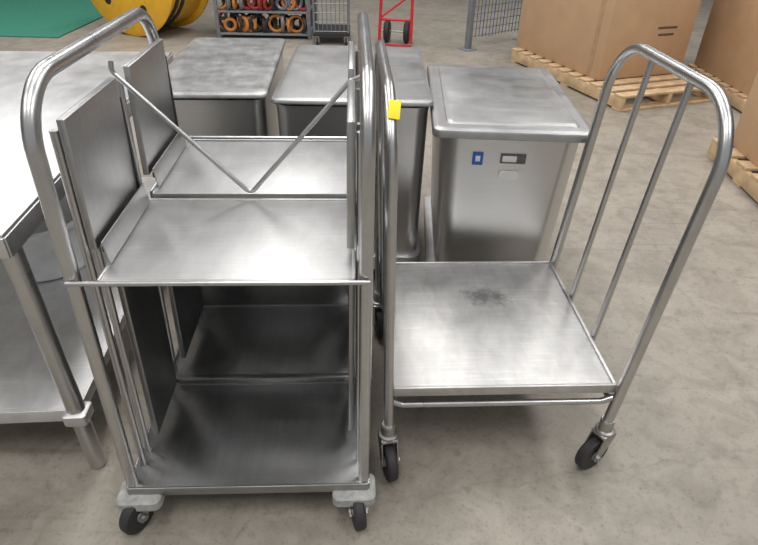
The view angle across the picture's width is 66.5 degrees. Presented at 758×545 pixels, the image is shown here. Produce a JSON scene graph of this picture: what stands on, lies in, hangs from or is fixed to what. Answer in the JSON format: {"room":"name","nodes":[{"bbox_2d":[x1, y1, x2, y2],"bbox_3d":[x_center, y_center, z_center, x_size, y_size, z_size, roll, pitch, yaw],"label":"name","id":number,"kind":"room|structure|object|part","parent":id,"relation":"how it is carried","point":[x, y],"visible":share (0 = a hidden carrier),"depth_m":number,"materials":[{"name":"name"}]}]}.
{"room":"warehouse","nodes":[
{"label":"warehouse","id":0,"kind":"room"},
{"bbox_2d":[0,0,757,544],"bbox_3d":[0.029,-1.140,4.655,24.000,0.100,19.000,1,34,0],"label":"floor","id":1,"kind":"structure","parent":0,"point":[680,465],"depth_m":2.08,"materials":[{"name":"concrete"}]},
{"bbox_2d":[0,0,102,37],"bbox_3d":[-6.341,-4.053,8.649,5.120,0.015,4.300,1,34,0],"label":"floor mat","id":2,"kind":"object","parent":1,"relation":"on","point":[18,18],"visible":0.82,"depth_m":7.81,"materials":[{"name":"green rubber"}]},
{"bbox_2d":[0,51,173,468],"bbox_3d":[-1.573,-0.195,2.294,1.266,0.900,1.784,-1,34,-4],"label":"work table","id":3,"kind":"object","parent":1,"relation":"on","point":[46,375],"visible":0.6,"depth_m":1.86,"materials":[{"name":"metal"}]},
{"bbox_3d":[-0.918,0.259,1.651,0.065,0.831,0.053,-1,34,-4],"label":"leg","id":4,"kind":"part","parent":3,"relation":"part of","materials":[{"name":"metal"}]},
{"bbox_2d":[91,0,207,35],"bbox_3d":[-2.810,-3.647,6.899,1.440,1.440,0.714,15,36,20],"label":"cable reel","id":5,"kind":"object","parent":1,"relation":"on","point":[174,13],"visible":0.78,"depth_m":6.94,"materials":[{"name":"paint"}]},
{"bbox_2d":[20,7,375,534],"bbox_3d":[-0.387,-0.021,1.720,0.744,1.300,0.959,0,34,-2],"label":"cart","id":6,"kind":"object","parent":1,"relation":"on","point":[262,247],"visible":1,"depth_m":1.63,"materials":[{"name":"metal"}]},
{"bbox_3d":[-0.698,-0.095,1.692,0.071,1.161,0.855,0,34,-2],"label":"frame","id":7,"kind":"part","parent":6,"relation":"part of","materials":[{"name":"metal"}]},
{"bbox_3d":[-0.638,-0.258,1.338,0.018,0.300,0.300,1,34,-3],"label":"panel","id":8,"kind":"part","parent":6,"relation":"part of","materials":[{"name":"metal"}]},
{"bbox_3d":[-0.675,0.144,1.438,0.052,1.031,0.019,0,34,-2],"label":"rail","id":9,"kind":"part","parent":6,"relation":"part of","materials":[{"name":"metal"}]},
{"bbox_3d":[-0.677,0.116,1.479,0.052,1.031,0.019,0,34,-2],"label":"rail","id":10,"kind":"part","parent":6,"relation":"part of","materials":[{"name":"metal"}]},
{"bbox_2d":[97,199,150,280],"bbox_3d":[-0.624,-0.087,1.432,0.008,0.015,0.395,0,34,-2],"label":"rim","id":11,"kind":"object","parent":6,"relation":"attached to","point":[120,249],"depth_m":1.40,"materials":[{"name":"silver metal"}]},
{"bbox_2d":[126,423,150,493],"bbox_3d":[-0.729,0.514,1.832,0.008,0.033,0.415,0,34,-2],"label":"rim","id":12,"kind":"object","parent":6,"relation":"attached to","point":[129,487],"depth_m":1.71,"materials":[{"name":"silver metal"}]},
{"bbox_3d":[-0.690,-0.069,1.753,0.052,1.031,0.019,0,34,-2],"label":"rail","id":13,"kind":"part","parent":6,"relation":"part of","materials":[{"name":"metal"}]},
{"bbox_3d":[-0.668,0.161,1.676,0.018,0.655,0.225,1,34,-3],"label":"panel","id":14,"kind":"part","parent":6,"relation":"part of","materials":[{"name":"silver metal"}]},
{"bbox_3d":[-0.654,-0.486,1.675,0.018,0.300,0.315,1,34,-3],"label":"panel","id":15,"kind":"part","parent":6,"relation":"part of","materials":[{"name":"metal"}]},
{"bbox_3d":[-0.683,-0.049,1.989,0.018,0.655,0.300,1,34,-3],"label":"panel","id":16,"kind":"part","parent":6,"relation":"part of","materials":[{"name":"silver metal"}]},
{"bbox_2d":[98,279,352,280],"bbox_3d":[-0.336,0.022,1.281,0.560,0.015,0.008,0,34,-2],"label":"rim","id":17,"kind":"object","parent":6,"relation":"attached to","point":[98,279],"depth_m":1.27,"materials":[{"name":"silver metal"}]},
{"bbox_2d":[101,200,351,279],"bbox_3d":[-0.344,-0.090,1.443,0.560,0.004,0.395,0,34,-2],"label":"plate","id":18,"kind":"object","parent":6,"relation":"attached to","point":[167,239],"depth_m":1.41,"materials":[{"name":"silver metal"}]},
{"bbox_2d":[127,483,367,494],"bbox_3d":[-0.376,0.628,1.675,0.690,0.033,0.008,0,34,-2],"label":"rim","id":19,"kind":"object","parent":6,"relation":"attached to","point":[134,488],"depth_m":1.67,"materials":[{"name":"silver metal"}]},
{"bbox_2d":[151,198,346,199],"bbox_3d":[-0.351,-0.199,1.608,0.560,0.015,0.008,0,34,-2],"label":"rim","id":20,"kind":"object","parent":6,"relation":"attached to","point":[151,198],"depth_m":1.60,"materials":[{"name":"silver metal"}]},
{"bbox_2d":[135,383,366,486],"bbox_3d":[-0.384,0.503,1.841,0.690,0.004,0.415,0,34,-2],"label":"plate","id":21,"kind":"object","parent":6,"relation":"attached to","point":[210,434],"depth_m":1.81,"materials":[{"name":"silver metal"}]},
{"bbox_3d":[-0.360,-0.332,1.802,0.560,0.004,0.410,0,34,-2],"label":"shelf plate","id":22,"kind":"part","parent":6,"relation":"part of","materials":[{"name":"silver metal"}]},
{"bbox_2d":[176,381,355,384],"bbox_3d":[-0.392,0.397,2.019,0.690,0.033,0.008,0,34,-2],"label":"rim","id":23,"kind":"object","parent":6,"relation":"attached to","point":[178,382],"depth_m":2.01,"materials":[{"name":"silver metal"}]},
{"bbox_3d":[-0.400,0.259,2.204,0.690,0.004,0.420,0,34,-2],"label":"shelf plate","id":24,"kind":"part","parent":6,"relation":"part of","materials":[{"name":"silver metal"}]},
{"bbox_3d":[-0.404,-0.154,2.186,0.625,0.690,0.006,0,34,-3],"label":"panel","id":25,"kind":"part","parent":6,"relation":"part of","materials":[{"name":"silver metal"}]},
{"bbox_3d":[-0.082,-0.488,1.700,0.018,0.300,0.315,0,34,-3],"label":"panel","id":26,"kind":"part","parent":6,"relation":"part of","materials":[{"name":"metal"}]},
{"bbox_3d":[-0.066,-0.261,1.363,0.018,0.300,0.300,0,34,-3],"label":"panel","id":27,"kind":"part","parent":6,"relation":"part of","materials":[{"name":"metal"}]},
{"bbox_3d":[-0.080,0.159,1.702,0.018,0.655,0.225,0,34,-3],"label":"panel","id":28,"kind":"part","parent":6,"relation":"part of","materials":[{"name":"silver metal"}]},
{"bbox_2d":[352,247,355,279],"bbox_3d":[-0.064,-0.090,1.457,0.008,0.015,0.395,0,34,-2],"label":"rim","id":29,"kind":"object","parent":6,"relation":"attached to","point":[353,250],"depth_m":1.34,"materials":[{"name":"silver metal"}]},
{"bbox_3d":[-0.074,-0.241,2.033,0.021,1.030,0.019,0,34,-2],"label":"rail","id":30,"kind":"part","parent":6,"relation":"part of","materials":[{"name":"metal"}]},
{"bbox_3d":[-0.062,-0.071,1.780,0.021,1.030,0.019,0,34,-2],"label":"rail","id":31,"kind":"part","parent":6,"relation":"part of","materials":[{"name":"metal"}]},
{"bbox_3d":[-0.059,-0.026,1.714,0.021,1.030,0.019,0,34,-2],"label":"rail","id":32,"kind":"part","parent":6,"relation":"part of","materials":[{"name":"metal"}]},
{"bbox_3d":[-0.049,0.113,1.506,0.021,1.030,0.019,0,34,-2],"label":"rail","id":33,"kind":"part","parent":6,"relation":"part of","materials":[{"name":"metal"}]},
{"bbox_3d":[-0.048,0.141,1.465,0.021,1.030,0.019,0,34,-2],"label":"rail","id":34,"kind":"part","parent":6,"relation":"part of","materials":[{"name":"metal"}]},
{"bbox_3d":[-0.048,-0.097,1.721,0.033,1.158,0.851,0,34,-2],"label":"frame","id":35,"kind":"part","parent":6,"relation":"part of","materials":[{"name":"metal"}]},
{"bbox_2d":[168,38,285,140],"bbox_3d":[-0.730,-0.615,2.949,0.493,0.900,1.008,-1,34,-3],"label":"bin","id":36,"kind":"object","parent":1,"relation":"on","point":[221,86],"visible":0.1,"depth_m":2.43,"materials":[{"name":"metal"}]},
{"bbox_3d":[-0.721,-0.979,2.704,0.493,0.022,1.008,-1,34,-3],"label":"lid","id":37,"kind":"part","parent":36,"relation":"part of","materials":[{"name":"silver metal"}]},
{"bbox_2d":[213,0,312,39],"bbox_3d":[-1.398,-3.531,6.904,1.171,1.300,0.582,0,34,-2],"label":"storage rack","id":38,"kind":"object","parent":1,"relation":"on","point":[247,24],"visible":1,"depth_m":6.99,"materials":[{"name":"grey metal"}]},
{"bbox_2d":[216,3,311,13],"bbox_3d":[-1.398,-3.252,7.117,1.120,0.020,0.540,0,34,-2],"label":"shelf","id":39,"kind":"object","parent":38,"relation":"attached to","point":[222,9],"depth_m":6.91,"materials":[{"name":"grey metal"}]},
{"bbox_2d":[220,25,312,35],"bbox_3d":[-1.403,-3.045,7.256,1.120,0.020,0.540,0,34,-2],"label":"shelf","id":40,"kind":"object","parent":38,"relation":"attached to","point":[296,32],"depth_m":7.05,"materials":[{"name":"grey metal"}]},
{"bbox_2d":[312,0,349,44],"bbox_3d":[-0.560,-3.285,6.749,0.440,1.100,0.510,0,34,-2],"label":"trolley","id":41,"kind":"object","parent":1,"relation":"on","point":[322,29],"visible":1,"depth_m":6.79,"materials":[{"name":"grey metal"}]},
{"bbox_3d":[-0.750,-3.205,6.534,0.026,1.000,0.026,13,35,16],"label":"corner post","id":42,"kind":"part","parent":41,"relation":"part of","materials":[{"name":"grey metal"}]},
{"bbox_3d":[-0.767,-3.457,6.907,0.026,1.000,0.026,13,35,16],"label":"corner post","id":43,"kind":"part","parent":41,"relation":"part of","materials":[{"name":"grey metal"}]},
{"bbox_3d":[-0.350,-3.207,6.551,0.028,1.000,0.028,0,34,-2],"label":"corner post","id":44,"kind":"part","parent":41,"relation":"part of","materials":[{"name":"grey metal"}]},
{"bbox_2d":[270,45,433,268],"bbox_3d":[-0.116,-0.554,2.882,0.643,0.900,0.928,1,34,-1],"label":"bin","id":45,"kind":"object","parent":1,"relation":"on","point":[313,74],"visible":0.28,"depth_m":2.43,"materials":[{"name":"metal"}]},
{"bbox_3d":[-0.107,-0.919,2.638,0.643,0.022,0.928,1,34,-1],"label":"lid","id":46,"kind":"part","parent":45,"relation":"part of","materials":[{"name":"silver metal"}]},
{"bbox_2d":[378,0,413,46],"bbox_3d":[0.222,-3.328,6.654,0.414,1.310,0.345,6,34,7],"label":"hand truck","id":47,"kind":"object","parent":1,"relation":"on","point":[407,31],"visible":0.94,"depth_m":6.85,"materials":[{"name":"paint"}]},
{"bbox_3d":[0.060,-3.341,6.641,0.066,1.282,0.251,21,38,26],"label":"rail","id":48,"kind":"part","parent":47,"relation":"part of","materials":[{"name":"red metal"}]},
{"bbox_3d":[0.186,-2.712,6.898,0.400,0.010,0.060,6,34,7],"label":"toe plate","id":49,"kind":"part","parent":47,"relation":"part of","materials":[{"name":"red paint"}]},
{"bbox_3d":[0.376,-3.308,6.604,0.066,1.282,0.251,-8,35,-13],"label":"rail","id":50,"kind":"part","parent":47,"relation":"part of","materials":[{"name":"red metal"}]},
{"bbox_2d":[458,0,522,51],"bbox_3d":[1.443,-3.535,6.568,1.110,1.800,0.160,-22,40,-31],"label":"fence","id":51,"kind":"object","parent":1,"relation":"on","point":[467,47],"visible":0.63,"depth_m":6.78,"materials":[{"name":"grey metal"}]},
{"bbox_3d":[1.046,-2.639,6.824,0.160,0.012,0.160,-22,40,-31],"label":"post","id":52,"kind":"part","parent":51,"relation":"part of","materials":[{"name":"grey metal"}]},
{"bbox_3d":[1.065,-3.381,6.325,0.060,1.800,0.060,-22,40,-31],"label":"fence post","id":53,"kind":"part","parent":51,"relation":"part of","materials":[{"name":"grey metal"}]},
{"bbox_2d":[424,64,589,261],"bbox_3d":[0.504,-0.405,2.701,0.594,0.880,0.924,2,34,1],"label":"bin","id":54,"kind":"object","parent":1,"relation":"on","point":[505,140],"visible":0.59,"depth_m":2.29,"materials":[{"name":"metal"}]},
{"bbox_3d":[0.513,-0.749,2.470,0.594,0.036,0.924,2,34,1],"label":"lid","id":55,"kind":"part","parent":54,"relation":"part of","materials":[{"name":"silver metal"}]},
{"bbox_3d":[0.513,-0.766,2.459,0.494,0.010,0.804,2,34,1],"label":"lid raised panel","id":56,"kind":"part","parent":54,"relation":"part of","materials":[{"name":"silver metal"}]},
{"bbox_2d":[502,156,516,161],"bbox_3d":[0.490,-0.425,2.169,0.053,0.023,0.002,2,34,2],"label":"print","id":57,"kind":"object","parent":54,"relation":"attached to","point":[505,158],"depth_m":2.17},
{"bbox_3d":[0.504,-0.426,2.170,0.095,0.037,0.004,2,34,1],"label":"label plate","id":58,"kind":"part","parent":54,"relation":"part of","materials":[{"name":"black plastic"}]},
{"bbox_2d":[372,40,733,481],"bbox_3d":[0.397,-0.048,1.860,0.820,1.222,0.830,0,34,-3],"label":"cart","id":59,"kind":"object","parent":1,"relation":"on","point":[451,327],"visible":0.99,"depth_m":1.85,"materials":[{"name":"metal"}]},
{"bbox_2d":[373,291,379,302],"bbox_3d":[-0.002,0.106,2.402,0.044,0.065,0.044,0,34,-3],"label":"socket","id":60,"kind":"object","parent":59,"relation":"attached to","point":[376,294],"depth_m":2.38,"materials":[{"name":"metal"}]},
{"bbox_3d":[0.014,-0.133,1.821,0.054,1.050,0.737,0,34,-3],"label":"handle","id":61,"kind":"part","parent":59,"relation":"part of","materials":[{"name":"metal"}]},
{"bbox_2d":[381,421,394,437],"bbox_3d":[0.029,0.498,1.820,0.044,0.065,0.044,0,34,-3],"label":"socket","id":62,"kind":"object","parent":59,"relation":"attached to","point":[387,430],"depth_m":1.80,"materials":[{"name":"metal"}]},
{"bbox_3d":[0.028,0.519,1.833,0.054,0.012,0.058,-6,35,-11],"label":"fork crown","id":63,"kind":"part","parent":59,"relation":"part of","materials":[{"name":"metal"}]},
{"bbox_3d":[0.366,0.160,2.041,0.682,0.008,0.690,0,34,-3],"label":"deck plate","id":64,"kind":"part","parent":59,"relation":"part of","materials":[{"name":"silver metal"}]},
{"bbox_3d":[0.381,0.394,1.778,0.713,0.039,0.020,0,34,-3],"label":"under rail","id":65,"kind":"part","parent":59,"relation":"part of","materials":[{"name":"metal"}]},
{"bbox_3d":[0.727,0.513,1.867,0.058,0.012,0.054,-17,38,-26],"label":"fork crown","id":66,"kind":"part","parent":59,"relation":"part of","materials":[{"name":"metal"}]},
{"bbox_2d":[598,415,614,432],"bbox_3d":[0.728,0.493,1.853,0.044,0.065,0.044,0,34,-3],"label":"socket","id":67,"kind":"object","parent":59,"relation":"attached to","point":[606,425],"depth_m":1.83,"materials":[{"name":"metal"}]},
{"bbox_3d":[0.756,-0.139,1.856,0.102,1.052,0.740,0,34,-3],"label":"handle","id":68,"kind":"part","parent":59,"relation":"part of","materials":[{"name":"metal"}]},
{"bbox_2d":[510,47,710,111],"bbox_3d":[2.270,-2.024,5.843,1.060,0.135,1.820,-11,36,-17],"label":"wooden pallet","id":69,"kind":"object","parent":1,"relation":"on","point":[655,90],"visible":0.45,"depth_m":5.33,"materials":[{"name":"brown wood"}]},
{"bbox_2d":[516,0,701,80],"bbox_3d":[2.237,-2.750,5.676,0.973,1.255,1.423,-11,36,-17],"label":"cardboard box","id":70,"kind":"object","parent":69,"relation":"on","point":[585,37],"visible":0.97,"depth_m":5.36,"materials":[{"name":"brown cardboard"}]},
{"bbox_2d":[688,64,747,111],"bbox_3d":[3.787,-1.623,5.304,1.250,0.135,1.620,1,34,0],"label":"wooden pallet","id":71,"kind":"object","parent":1,"relation":"on","point":[737,99],"visible":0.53,"depth_m":5.20,"materials":[{"name":"brown wood"}]},
{"bbox_2d":[694,0,757,95],"bbox_3d":[3.800,-2.230,5.095,1.153,1.105,1.252,1,34,0],"label":"cardboard box","id":72,"kind":"object","parent":71,"relation":"on","point":[728,49],"visible":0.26,"depth_m":5.27,"materials":[{"name":"brown cardboard"}]},
{"bbox_2d":[707,138,757,202],"bbox_3d":[2.908,-0.616,3.773,1.100,0.135,0.950,4,34,3],"label":"wooden pallet","id":73,"kind":"object","parent":1,"relation":"on","point":[740,167],"visible":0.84,"depth_m":3.78,"materials":[{"name":"brown wood"}]},
{"bbox_2d":[733,72,757,166],"bbox_3d":[2.870,-0.952,3.589,0.854,0.625,0.682,4,34,3],"label":"cardboard box","id":74,"kind":"object","parent":73,"relation":"on","point":[746,132],"visible":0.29,"depth_m":3.83,"materials":[{"name":"brown cardboard"}]}
]}

